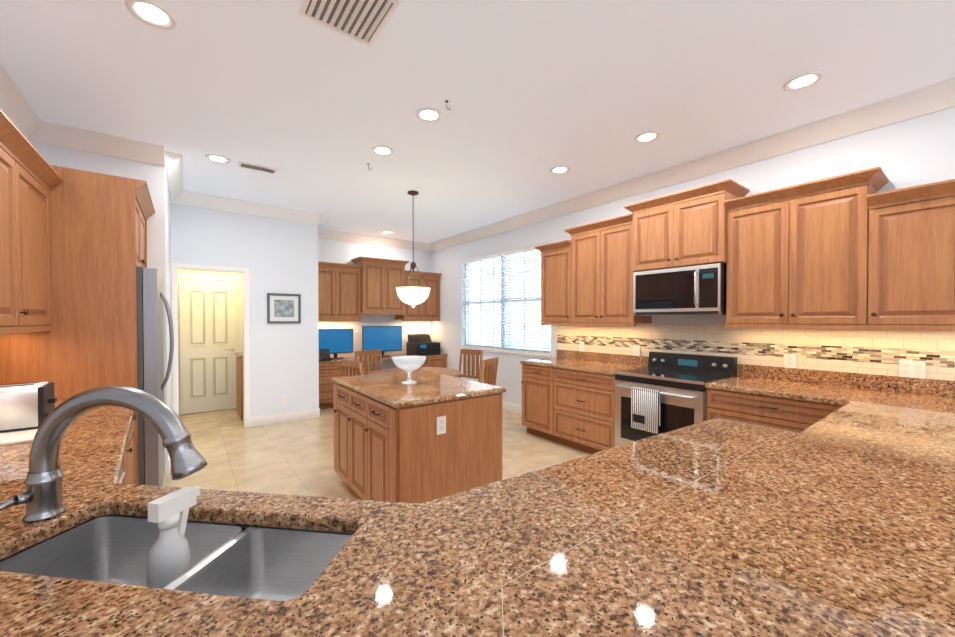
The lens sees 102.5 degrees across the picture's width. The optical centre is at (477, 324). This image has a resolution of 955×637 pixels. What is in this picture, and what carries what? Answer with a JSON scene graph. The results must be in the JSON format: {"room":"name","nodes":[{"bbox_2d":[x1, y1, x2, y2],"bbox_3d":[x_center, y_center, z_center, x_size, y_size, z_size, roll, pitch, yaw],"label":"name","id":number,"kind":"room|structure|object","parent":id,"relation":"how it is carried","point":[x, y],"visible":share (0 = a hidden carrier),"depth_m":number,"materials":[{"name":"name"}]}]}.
{"room":"kitchen","nodes":[
{"label":"kitchen","id":0,"kind":"room"},
{"bbox_2d":[30,141,167,475],"bbox_3d":[-3.208,-0.094,3.280,0.850,2.950,0.120,0,1,-37],"label":"wall","id":1,"kind":"structure","parent":0,"point":[153,176],"depth_m":3.41,"materials":[{"name":"white paint"}]},
{"bbox_2d":[0,64,43,143],"bbox_3d":[-0.970,-1.459,-0.291,0.122,0.139,8.250,0,1,-37],"label":"crown molding","id":2,"kind":"structure","parent":1,"relation":"attached to","point":[17,109],"depth_m":2.67,"materials":[{"name":"white paint"}]},
{"bbox_2d":[44,121,159,164],"bbox_3d":[-3.079,-1.498,3.210,0.690,0.139,0.122,0,1,-37],"label":"crown molding","id":3,"kind":"structure","parent":1,"relation":"attached to","point":[55,134],"depth_m":3.17,"materials":[{"name":"white paint"}]},
{"bbox_2d":[166,177,171,454],"bbox_3d":[-3.784,-0.109,4.644,0.120,2.950,2.750,0,1,-37],"label":"wall","id":4,"kind":"structure","parent":0,"point":[168,247],"depth_m":3.97,"materials":[{"name":"white paint"}]},
{"bbox_2d":[168,455,170,474],"bbox_3d":[-3.241,1.307,4.055,0.014,0.130,1.370,0,1,-37],"label":"baseboard","id":5,"kind":"structure","parent":4,"relation":"attached to","point":[169,461],"depth_m":3.51,"materials":[{"name":"white paint"}]},
{"bbox_2d":[160,145,183,203],"bbox_3d":[-3.119,-1.506,3.951,0.122,0.139,1.352,0,1,-37],"label":"crown molding","id":6,"kind":"structure","parent":4,"relation":"attached to","point":[172,162],"depth_m":3.78,"materials":[{"name":"white paint"}]},
{"bbox_2d":[170,203,270,416],"bbox_3d":[-3.279,-0.113,4.946,1.050,2.950,0.120,0,1,-37],"label":"wall","id":7,"kind":"structure","parent":0,"point":[204,236],"depth_m":5.03,"materials":[{"name":"white paint"}]},
{"bbox_2d":[171,263,249,427],"bbox_3d":[-3.370,0.313,4.872,0.800,2.100,0.134,0,1,-37],"label":"door frame","id":8,"kind":"structure","parent":7,"relation":"attached to","point":[176,267],"depth_m":4.90,"materials":[{"name":"white paint"}]},
{"bbox_2d":[178,270,242,414],"bbox_3d":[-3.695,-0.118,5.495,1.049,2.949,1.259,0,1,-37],"label":"liner","id":9,"kind":"object","parent":8,"relation":"attached to","point":[209,273],"visible":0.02,"depth_m":5.96,"materials":[{"name":"beige paint"}]},
{"bbox_2d":[170,191,326,223],"bbox_3d":[-2.906,-1.519,5.061,1.802,0.139,0.122,0,1,-37],"label":"crown molding","id":10,"kind":"structure","parent":7,"relation":"attached to","point":[190,198],"depth_m":5.00,"materials":[{"name":"white paint"}]},
{"bbox_2d":[267,293,300,322],"bbox_3d":[-2.677,-0.219,5.309,0.420,0.410,0.024,0,1,-37],"label":"framed picture","id":11,"kind":"object","parent":7,"relation":"attached to","point":[283,308],"visible":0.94,"depth_m":5.30,"materials":[{"name":"grey"}]},
{"bbox_2d":[250,408,319,426],"bbox_3d":[-2.661,1.293,5.345,0.889,0.130,0.014,0,1,-37],"label":"baseboard","id":12,"kind":"structure","parent":7,"relation":"attached to","point":[297,415],"depth_m":5.32,"materials":[{"name":"white paint"}]},
{"bbox_2d":[269,217,318,413],"bbox_3d":[-3.026,-0.124,6.003,0.630,2.950,1.500,0,1,-37],"label":"wall","id":13,"kind":"structure","parent":0,"point":[294,363],"depth_m":5.41,"materials":[{"name":"white paint"}]},
{"bbox_2d":[280,396,286,404],"bbox_3d":[-2.694,1.058,5.321,0.075,0.118,0.008,0,1,-37],"label":"outlet","id":14,"kind":"object","parent":13,"relation":"attached to","point":[283,400],"visible":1,"depth_m":5.32,"materials":[{"name":"white plastic"}]},
{"bbox_2d":[318,238,430,373],"bbox_3d":[-1.966,-0.138,7.170,2.470,2.950,0.120,0,1,-37],"label":"wall","id":15,"kind":"structure","parent":0,"point":[336,251],"depth_m":7.11,"materials":[{"name":"white paint"}]},
{"bbox_2d":[318,261,361,320],"bbox_3d":[-2.443,-0.530,6.472,0.868,0.960,0.409,0,1,-37],"label":"upper cabinet","id":16,"kind":"object","parent":15,"relation":"attached to","point":[339,291],"visible":0.83,"depth_m":6.39,"materials":[{"name":"brown wood"}]},
{"bbox_2d":[318,229,427,251],"bbox_3d":[-1.948,-1.541,7.016,2.330,0.139,0.122,0,1,-37],"label":"crown molding","id":17,"kind":"structure","parent":15,"relation":"attached to","point":[327,234],"depth_m":7.01,"materials":[{"name":"white paint"}]},
{"bbox_2d":[351,256,409,314],"bbox_3d":[-1.757,-0.665,6.946,0.918,0.980,0.478,0,1,-37],"label":"upper cabinet","id":18,"kind":"object","parent":15,"relation":"attached to","point":[382,279],"visible":0.98,"depth_m":6.77,"materials":[{"name":"brown wood"}]},
{"bbox_2d":[395,270,441,320],"bbox_3d":[-1.141,-0.531,7.459,0.799,0.940,0.409,0,1,-37],"label":"upper cabinet","id":19,"kind":"object","parent":15,"relation":"attached to","point":[428,309],"visible":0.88,"depth_m":7.38,"materials":[{"name":"brown wood"}]},
{"bbox_2d":[162,408,590,499],"bbox_3d":[0.143,1.442,2.311,5.240,0.100,11.240,0,1,-37],"label":"floor","id":20,"kind":"structure","parent":0,"point":[295,457],"depth_m":4.04,"materials":[{"name":"tile"}]},
{"bbox_2d":[0,165,154,484],"bbox_3d":[-2.913,0.191,2.835,0.778,2.390,0.949,0,1,-37],"label":"tall cabinet","id":21,"kind":"object","parent":20,"relation":"on","point":[98,238],"visible":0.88,"depth_m":2.51,"materials":[{"name":"brown wood"}]},
{"bbox_2d":[121,438,128,483],"bbox_3d":[-2.167,0.960,1.805,0.707,0.874,0.497,0,1,-37],"label":"base cabinet","id":22,"kind":"object","parent":20,"relation":"on","point":[128,467],"depth_m":2.25,"materials":[{"name":"brown wood"}]},
{"bbox_2d":[118,472,124,482],"bbox_3d":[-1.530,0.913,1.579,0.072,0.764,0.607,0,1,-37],"label":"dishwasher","id":23,"kind":"object","parent":22,"relation":"in","point":[122,474],"visible":0.12,"depth_m":1.74,"materials":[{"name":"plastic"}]},
{"bbox_2d":[129,412,136,483],"bbox_3d":[-2.483,0.956,2.222,0.707,0.874,0.550,0,1,-37],"label":"base cabinet","id":24,"kind":"object","parent":20,"relation":"on","point":[132,446],"depth_m":2.51,"materials":[{"name":"brown wood"}]},
{"bbox_2d":[136,267,173,485],"bbox_3d":[-2.848,0.480,2.888,0.882,1.770,0.894,0,1,-37],"label":"fridge","id":25,"kind":"object","parent":20,"relation":"on","point":[150,298],"visible":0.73,"depth_m":2.73,"materials":[{"name":"grey metal"}]},
{"bbox_2d":[235,352,242,420],"bbox_3d":[-3.410,0.896,5.729,0.313,0.915,0.690,0,1,-37],"label":"base cabinet","id":26,"kind":"object","parent":20,"relation":"on","point":[239,371],"visible":0.36,"depth_m":5.55,"materials":[{"name":"brown wood"}]},
{"bbox_2d":[333,383,348,484],"bbox_3d":[-0.783,0.942,3.429,0.860,0.874,0.430,0,1,-37],"label":"base cabinet","id":27,"kind":"object","parent":20,"relation":"on","point":[340,393],"depth_m":3.17,"materials":[{"name":"brown wood"}]},
{"bbox_2d":[332,370,505,408],"bbox_3d":[-0.531,0.488,3.107,0.900,0.040,1.300,0,1,-37],"label":"countertop","id":28,"kind":"structure","parent":27,"relation":"on","point":[393,391],"depth_m":2.85,"materials":[{"name":"brown granite"}]},
{"bbox_2d":[392,356,425,383],"bbox_3d":[-0.545,0.365,3.058,0.270,0.205,0.270,0,1,-37],"label":"glass bowl","id":29,"kind":"object","parent":28,"relation":"on","point":[409,364],"visible":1,"depth_m":2.99,"materials":[{"name":"white glass"}]},
{"bbox_2d":[319,361,364,408],"bbox_3d":[-2.384,0.981,6.395,0.848,0.728,0.628,0,1,-37],"label":"base cabinet","id":30,"kind":"object","parent":20,"relation":"on","point":[328,372],"visible":0.17,"depth_m":6.06,"materials":[{"name":"brown wood"}]},
{"bbox_2d":[319,353,447,363],"bbox_3d":[-1.745,0.596,6.887,2.468,0.030,0.609,0,1,-37],"label":"countertop","id":31,"kind":"structure","parent":30,"relation":"on","point":[353,358],"depth_m":6.72,"materials":[{"name":"brown stone"}]},
{"bbox_2d":[319,349,331,360],"bbox_3d":[-2.479,0.498,6.223,0.160,0.180,0.180,0,1,-37],"label":"desk phone","id":32,"kind":"object","parent":31,"relation":"on","point":[324,354],"visible":0.86,"depth_m":6.21,"materials":[{"name":"black plastic"}]},
{"bbox_2d":[319,329,352,359],"bbox_3d":[-2.403,0.330,6.486,0.580,0.509,0.170,0,1,-37],"label":"monitor","id":33,"kind":"object","parent":31,"relation":"on","point":[335,342],"visible":0.81,"depth_m":6.47,"materials":[{"name":"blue plastic"}]},
{"bbox_2d":[362,326,401,356],"bbox_3d":[-1.713,0.305,6.883,0.740,0.550,0.170,0,1,-37],"label":"monitor","id":34,"kind":"object","parent":31,"relation":"on","point":[383,339],"visible":0.88,"depth_m":6.85,"materials":[{"name":"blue plastic"}]},
{"bbox_2d":[407,334,439,354],"bbox_3d":[-1.035,0.384,7.430,0.520,0.380,0.520,0,1,-37],"label":"printer","id":35,"kind":"object","parent":31,"relation":"on","point":[420,344],"visible":0.98,"depth_m":7.36,"materials":[{"name":"black plastic"}]},
{"bbox_2d":[341,359,363,376],"bbox_3d":[-1.242,0.882,4.373,0.440,0.977,0.469,1,1,43],"label":"dining chair","id":36,"kind":"object","parent":20,"relation":"on","point":[352,368],"visible":0.19,"depth_m":4.19,"materials":[{"name":"brown wood"}]},
{"bbox_2d":[349,389,364,499],"bbox_3d":[-0.545,0.946,3.114,0.860,0.874,0.360,0,1,-37],"label":"base cabinet","id":37,"kind":"object","parent":20,"relation":"on","point":[356,400],"depth_m":2.88,"materials":[{"name":"brown wood"}]},
{"bbox_2d":[355,349,381,374],"bbox_3d":[-1.438,0.870,5.462,0.469,0.977,0.440,1,1,43],"label":"dining chair","id":38,"kind":"object","parent":20,"relation":"on","point":[366,353],"visible":0.27,"depth_m":5.61,"materials":[{"name":"brown wood"}]},
{"bbox_2d":[369,367,460,376],"bbox_3d":[-0.790,0.986,4.862,1.150,0.754,1.150,0,1,-37],"label":"round dining table","id":39,"kind":"object","parent":20,"relation":"on","point":[449,372],"visible":0.27,"depth_m":5.03,"materials":[{"name":"brown wood"}]},
{"bbox_2d":[395,356,446,367],"bbox_3d":[-1.075,0.970,7.387,0.800,0.728,0.628,0,1,-37],"label":"base cabinet","id":40,"kind":"object","parent":20,"relation":"on","point":[438,361],"visible":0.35,"depth_m":7.26,"materials":[{"name":"brown wood"}]},
{"bbox_2d":[365,393,501,503],"bbox_3d":[-0.294,0.949,2.784,0.860,0.874,0.470,0,1,-37],"label":"base cabinet","id":41,"kind":"object","parent":20,"relation":"on","point":[383,452],"depth_m":2.56,"materials":[{"name":"brown wood"}]},
{"bbox_2d":[437,416,445,434],"bbox_3d":[-0.237,0.664,2.523,0.070,0.115,0.008,0,1,-37],"label":"outlet","id":42,"kind":"object","parent":41,"relation":"attached to","point":[441,424],"visible":1,"depth_m":2.52,"materials":[{"name":"white plastic"}]},
{"bbox_2d":[458,349,482,381],"bbox_3d":[-0.223,0.869,5.590,0.440,0.977,0.469,0,1,38],"label":"dining chair","id":43,"kind":"object","parent":20,"relation":"on","point":[469,362],"visible":0.46,"depth_m":5.74,"materials":[{"name":"brown wood"}]},
{"bbox_2d":[480,357,498,385],"bbox_3d":[-0.042,0.881,4.514,0.469,0.977,0.440,0,1,25],"label":"dining chair","id":44,"kind":"object","parent":20,"relation":"on","point":[489,371],"visible":0.15,"depth_m":4.37,"materials":[{"name":"brown wood"}]},
{"bbox_2d":[521,364,552,440],"bbox_3d":[0.978,0.927,4.770,0.688,0.874,0.520,0,1,-37],"label":"base cabinet","id":45,"kind":"object","parent":20,"relation":"on","point":[537,381],"depth_m":4.55,"materials":[{"name":"brown wood"}]},
{"bbox_2d":[520,357,647,375],"bbox_3d":[1.202,0.473,4.449,0.714,0.040,1.336,0,1,-37],"label":"countertop","id":46,"kind":"structure","parent":45,"relation":"on","point":[604,368],"depth_m":4.33,"materials":[{"name":"brown stone"}]},
{"bbox_2d":[553,368,615,453],"bbox_3d":[1.375,0.933,4.247,0.688,0.874,0.794,0,1,-37],"label":"base cabinet","id":47,"kind":"object","parent":20,"relation":"on","point":[573,409],"depth_m":4.03,"materials":[{"name":"brown wood"}]},
{"bbox_2d":[614,352,736,446],"bbox_3d":[1.814,0.838,3.571,0.746,1.080,0.806,0,1,-37],"label":"range","id":48,"kind":"object","parent":20,"relation":"on","point":[678,380],"visible":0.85,"depth_m":3.48,"materials":[{"name":"metal"}]},
{"bbox_2d":[631,386,660,433],"bbox_3d":[1.492,0.753,3.395,0.050,0.373,0.250,0,1,-37],"label":"hanging towel","id":49,"kind":"object","parent":48,"relation":"hanging from","point":[646,402],"visible":0.92,"depth_m":3.36,"materials":[{"name":"white fabric"}]},
{"bbox_2d":[633,414,644,423],"bbox_3d":[1.440,0.845,3.420,0.002,0.070,0.110,0,1,-37],"label":"label","id":50,"kind":"object","parent":49,"relation":"attached to","point":[638,418],"visible":1,"depth_m":3.42,"materials":[{"name":"black plastic"}]},
{"bbox_2d":[706,388,841,432],"bbox_3d":[2.345,0.948,2.942,0.717,0.874,0.834,0,1,-37],"label":"base cabinet","id":51,"kind":"object","parent":20,"relation":"on","point":[797,416],"visible":0.31,"depth_m":2.75,"materials":[{"name":"brown wood"}]},
{"bbox_3d":[-0.864,0.972,0.756,1.442,0.874,1.432,0,1,-37],"label":"base cabinet","id":52,"kind":"object","parent":20,"relation":"on","visible":0},
{"bbox_2d":[0,376,954,636],"bbox_3d":[0.179,0.498,2.252,4.998,0.040,3.718,0,1,-37],"label":"countertop","id":53,"kind":"structure","parent":52,"relation":"on","point":[839,522],"depth_m":0.87,"materials":[{"name":"brown granite"}]},
{"bbox_2d":[0,429,37,445],"bbox_3d":[-2.139,0.478,1.644,0.490,0.011,0.470,0,1,-37],"label":"cutting board","id":54,"kind":"object","parent":53,"relation":"on","point":[15,437],"depth_m":1.60,"materials":[{"name":"white plastic"}]},
{"bbox_2d":[0,381,56,432],"bbox_3d":[-2.117,0.372,1.731,0.292,0.196,0.185,0,1,-37],"label":"toaster","id":55,"kind":"object","parent":54,"relation":"on","point":[28,406],"visible":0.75,"depth_m":1.70,"materials":[{"name":"white metal"}]},
{"bbox_2d":[0,386,207,522],"bbox_3d":[-0.948,0.325,0.974,0.423,0.333,0.289,0,1,-37],"label":"pull-down faucet","id":56,"kind":"object","parent":53,"relation":"on","point":[41,497],"visible":1,"depth_m":0.97,"materials":[{"name":"metal"}]},
{"bbox_2d":[0,515,352,600],"bbox_3d":[-0.684,0.636,0.878,0.820,0.203,0.335,0,1,8],"label":"double-bowl sink","id":57,"kind":"object","parent":53,"relation":"in","point":[273,564],"visible":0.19,"depth_m":0.99,"materials":[{"name":"metal"}]},
{"bbox_2d":[147,486,199,587],"bbox_3d":[-0.713,0.567,0.903,0.100,0.333,0.092,0,1,-37],"label":"spray bottle","id":58,"kind":"object","parent":57,"relation":"in","point":[169,560],"visible":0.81,"depth_m":0.87,"materials":[{"name":"white plastic"}]},
{"bbox_2d":[501,418,785,636],"bbox_3d":[0.625,0.491,1.028,2.091,0.001,0.760,0,1,-37],"label":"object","id":59,"kind":"structure","parent":53,"relation":"on","point":[604,530],"depth_m":0.89,"materials":[{"name":"beige stone"}]},
{"bbox_2d":[0,0,954,242],"bbox_3d":[0.143,-1.608,2.277,5.240,0.100,11.240,0,1,-37],"label":"ceiling","id":60,"kind":"structure","parent":0,"point":[534,92],"depth_m":2.51,"materials":[{"name":"white paint"}]},
{"bbox_2d":[125,0,176,29],"bbox_3d":[-1.627,-1.549,1.915,0.199,0.010,0.199,0,1,14],"label":"recessed light","id":61,"kind":"object","parent":60,"relation":"in","point":[152,13],"depth_m":1.91,"materials":[{"name":"white paint"}]},
{"bbox_2d":[205,154,230,163],"bbox_3d":[-2.464,-1.568,3.639,0.199,0.010,0.199,1,1,44],"label":"recessed light","id":62,"kind":"object","parent":60,"relation":"in","point":[212,157],"depth_m":3.63,"materials":[{"name":"white paint"}]},
{"bbox_2d":[237,161,277,174],"bbox_3d":[-2.209,-1.569,3.858,0.340,0.014,0.150,0,1,-37],"label":"ceiling vent","id":63,"kind":"object","parent":60,"relation":"in","point":[256,167],"visible":0.92,"depth_m":3.85,"materials":[{"name":"white metal"}]},
{"bbox_2d":[299,0,399,46],"bbox_3d":[-0.633,-1.547,1.878,0.370,0.014,0.370,0,1,-37],"label":"ceiling vent","id":64,"kind":"object","parent":60,"relation":"in","point":[363,21],"visible":1,"depth_m":1.92,"materials":[{"name":"white metal"}]},
{"bbox_2d":[371,146,393,155],"bbox_3d":[-0.857,-1.566,3.464,0.199,0.010,0.199,0,1,14],"label":"recessed light","id":65,"kind":"object","parent":60,"relation":"in","point":[380,150],"depth_m":3.46,"materials":[{"name":"white paint"}]},
{"bbox_2d":[396,190,429,307],"bbox_3d":[-0.773,-0.891,4.603,0.410,1.384,0.410,0,1,-37],"label":"pendant lamp","id":66,"kind":"object","parent":60,"relation":"hanging from","point":[413,296],"visible":1,"depth_m":4.49,"materials":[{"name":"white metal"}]},
{"bbox_2d":[415,107,441,121],"bbox_3d":[-0.362,-1.559,2.861,0.199,0.010,0.199,0,1,14],"label":"recessed light","id":67,"kind":"object","parent":60,"relation":"in","point":[426,114],"depth_m":2.85,"materials":[{"name":"white paint"}]},
{"bbox_2d":[550,166,569,173],"bbox_3d":[0.839,-1.571,3.909,0.199,0.010,0.199,0,1,29],"label":"recessed light","id":68,"kind":"object","parent":60,"relation":"in","point":[558,169],"depth_m":3.89,"materials":[{"name":"white paint"}]},
{"bbox_2d":[634,131,659,142],"bbox_3d":[1.420,-1.563,3.208,0.199,0.010,0.199,1,1,44],"label":"recessed light","id":69,"kind":"object","parent":60,"relation":"in","point":[649,136],"depth_m":3.20,"materials":[{"name":"white paint"}]},
{"bbox_2d":[783,71,823,90],"bbox_3d":[2.088,-1.555,2.459,0.199,0.010,0.199,0,1,29],"label":"recessed light","id":70,"kind":"object","parent":60,"relation":"in","point":[805,80],"depth_m":2.45,"materials":[{"name":"white paint"}]},
{"bbox_2d":[431,107,954,405],"bbox_3d":[2.147,-0.101,3.888,0.120,2.950,11.120,0,1,-37],"label":"wall","id":71,"kind":"structure","parent":0,"point":[916,151],"depth_m":3.41,"materials":[{"name":"white paint"}]},
{"bbox_2d":[459,347,551,357],"bbox_3d":[0.375,0.434,6.165,0.099,0.030,2.220,0,1,-37],"label":"window sill","id":72,"kind":"structure","parent":71,"relation":"attached to","point":[529,354],"depth_m":5.92,"materials":[{"name":"white paint"}]},
{"bbox_2d":[465,256,550,352],"bbox_3d":[0.431,-0.367,6.199,0.060,1.570,2.160,0,1,-37],"label":"window","id":73,"kind":"structure","parent":71,"relation":"in","point":[501,313],"depth_m":6.18,"materials":[{"name":"white plastic"}]},
{"bbox_2d":[462,242,550,354],"bbox_3d":[0.384,-0.366,6.163,0.050,1.562,2.136,0,1,-37],"label":"window blind slats","id":74,"kind":"object","parent":73,"relation":"attached to","point":[515,252],"visible":0.88,"depth_m":6.05,"materials":[{"name":"white paint"}]},
{"bbox_2d":[502,401,521,414],"bbox_3d":[0.064,1.279,6.541,0.014,0.130,3.360,0,1,-37],"label":"baseboard","id":75,"kind":"structure","parent":71,"relation":"attached to","point":[515,408],"depth_m":5.90,"materials":[{"name":"white paint"}]},
{"bbox_2d":[534,240,571,325],"bbox_3d":[1.064,-0.494,4.875,0.409,1.015,0.549,0,1,-37],"label":"upper cabinet","id":76,"kind":"object","parent":71,"relation":"attached to","point":[555,283],"visible":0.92,"depth_m":4.75,"materials":[{"name":"brown wood"}]},
{"bbox_2d":[552,332,556,339],"bbox_3d":[1.050,0.159,5.231,0.008,0.118,0.075,0,1,-37],"label":"light switch","id":77,"kind":"object","parent":71,"relation":"attached to","point":[554,335],"visible":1,"depth_m":5.23,"materials":[{"name":"white plastic"}]},
{"bbox_2d":[564,214,651,326],"bbox_3d":[1.456,-0.554,4.356,0.409,1.145,0.869,0,1,-37],"label":"upper cabinet","id":78,"kind":"object","parent":71,"relation":"attached to","point":[601,277],"visible":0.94,"depth_m":4.21,"materials":[{"name":"brown wood"}]},
{"bbox_2d":[624,179,749,271],"bbox_3d":[1.956,-0.866,3.660,0.449,0.665,0.958,0,1,-37],"label":"upper cabinet","id":79,"kind":"object","parent":71,"relation":"attached to","point":[686,228],"visible":0.98,"depth_m":3.49,"materials":[{"name":"brown wood"}]},
{"bbox_2d":[633,263,726,315],"bbox_3d":[1.956,-0.306,3.666,0.446,0.435,0.794,0,1,-37],"label":"over-the-range microwave","id":80,"kind":"object","parent":79,"relation":"attached to","point":[696,290],"visible":0.98,"depth_m":3.50,"materials":[{"name":"metal"}]},
{"bbox_2d":[428,78,954,251],"bbox_3d":[2.208,-1.502,3.592,0.122,0.139,10.600,0,1,-37],"label":"crown molding","id":81,"kind":"structure","parent":71,"relation":"attached to","point":[940,96],"depth_m":3.31,"materials":[{"name":"white paint"}]},
{"bbox_2d":[556,323,954,396],"bbox_3d":[2.175,0.326,3.739,0.020,0.670,3.640,0,1,-37],"label":"backsplash","id":82,"kind":"structure","parent":71,"relation":"attached to","point":[869,359],"depth_m":3.14,"materials":[{"name":"beige tile"}]},
{"bbox_2d":[579,342,583,351],"bbox_3d":[1.319,0.283,4.846,0.008,0.118,0.075,0,1,-37],"label":"electrical outlet","id":83,"kind":"object","parent":82,"relation":"attached to","point":[581,346],"visible":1,"depth_m":4.84,"materials":[{"name":"white plastic"}]},
{"bbox_2d":[633,345,639,355],"bbox_3d":[1.766,0.290,4.256,0.008,0.118,0.075,0,1,-37],"label":"electrical outlet","id":84,"kind":"object","parent":82,"relation":"attached to","point":[636,350],"visible":1,"depth_m":4.25,"materials":[{"name":"white plastic"}]},
{"bbox_2d":[784,353,796,367],"bbox_3d":[2.587,0.302,3.172,0.008,0.118,0.085,0,1,-37],"label":"electrical outlet","id":85,"kind":"object","parent":82,"relation":"attached to","point":[790,360],"visible":1,"depth_m":3.17,"materials":[{"name":"white plastic"}]},
{"bbox_2d":[899,360,925,378],"bbox_3d":[2.992,0.308,2.638,0.008,0.118,0.120,0,1,-37],"label":"electrical outlet","id":86,"kind":"object","parent":82,"relation":"attached to","point":[911,369],"visible":1,"depth_m":2.64,"materials":[{"name":"white plastic"}]},
{"bbox_2d":[724,166,888,329],"bbox_3d":[2.501,-0.498,2.979,0.409,1.065,0.909,0,1,-37],"label":"upper cabinet","id":87,"kind":"object","parent":71,"relation":"attached to","point":[797,256],"visible":0.98,"depth_m":2.85,"materials":[{"name":"brown wood"}]},
{"bbox_2d":[867,179,954,330],"bbox_3d":[2.896,-0.407,2.458,0.409,0.895,0.519,0,1,-37],"label":"upper cabinet","id":88,"kind":"object","parent":71,"relation":"attached to","point":[911,259],"visible":1,"depth_m":2.42,"materials":[{"name":"brown wood"}]},
{"bbox_3d":[-4.112,-0.125,6.045,1.050,2.950,0.120,0,1,-37],"label":"wall","id":89,"kind":"structure","parent":0,"visible":0},
{"bbox_2d":[179,279,236,414],"bbox_3d":[-4.128,0.332,5.898,0.720,2.020,0.088,0,1,-37],"label":"hall door","id":90,"kind":"structure","parent":89,"relation":"in","point":[208,326],"depth_m":5.89,"materials":[{"name":"white paint"}]},
{"bbox_2d":[178,273,241,414],"bbox_3d":[-4.146,0.291,5.939,0.858,2.120,0.015,0,1,-37],"label":"door frame","id":91,"kind":"structure","parent":89,"relation":"attached to","point":[238,279],"depth_m":6.11,"materials":[{"name":"white paint"}]},
{"bbox_3d":[-1.103,-0.054,-0.300,0.120,2.950,8.370,0,1,-37],"label":"wall","id":92,"kind":"structure","parent":0,"visible":0},
{"bbox_2d":[0,136,23,331],"bbox_3d":[-2.262,-0.413,1.591,0.317,0.855,0.600,0,1,-37],"label":"door","id":93,"kind":"structure","parent":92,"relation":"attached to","point":[11,242],"depth_m":1.88,"materials":[{"name":"brown wood"}]},
{"bbox_2d":[20,156,51,327],"bbox_3d":[-2.624,-0.418,2.069,0.317,0.855,0.600,0,1,-37],"label":"door","id":94,"kind":"structure","parent":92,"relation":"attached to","point":[30,176],"depth_m":2.17,"materials":[{"name":"brown wood"}]},
{"label":"outside","id":95,"kind":"structure","parent":0,"visible":0},
{"bbox_2d":[469,250,550,350],"bbox_3d":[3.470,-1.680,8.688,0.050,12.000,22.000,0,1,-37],"label":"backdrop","id":96,"kind":"structure","parent":95,"point":[507,308],"depth_m":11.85,"materials":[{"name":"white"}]}
]}

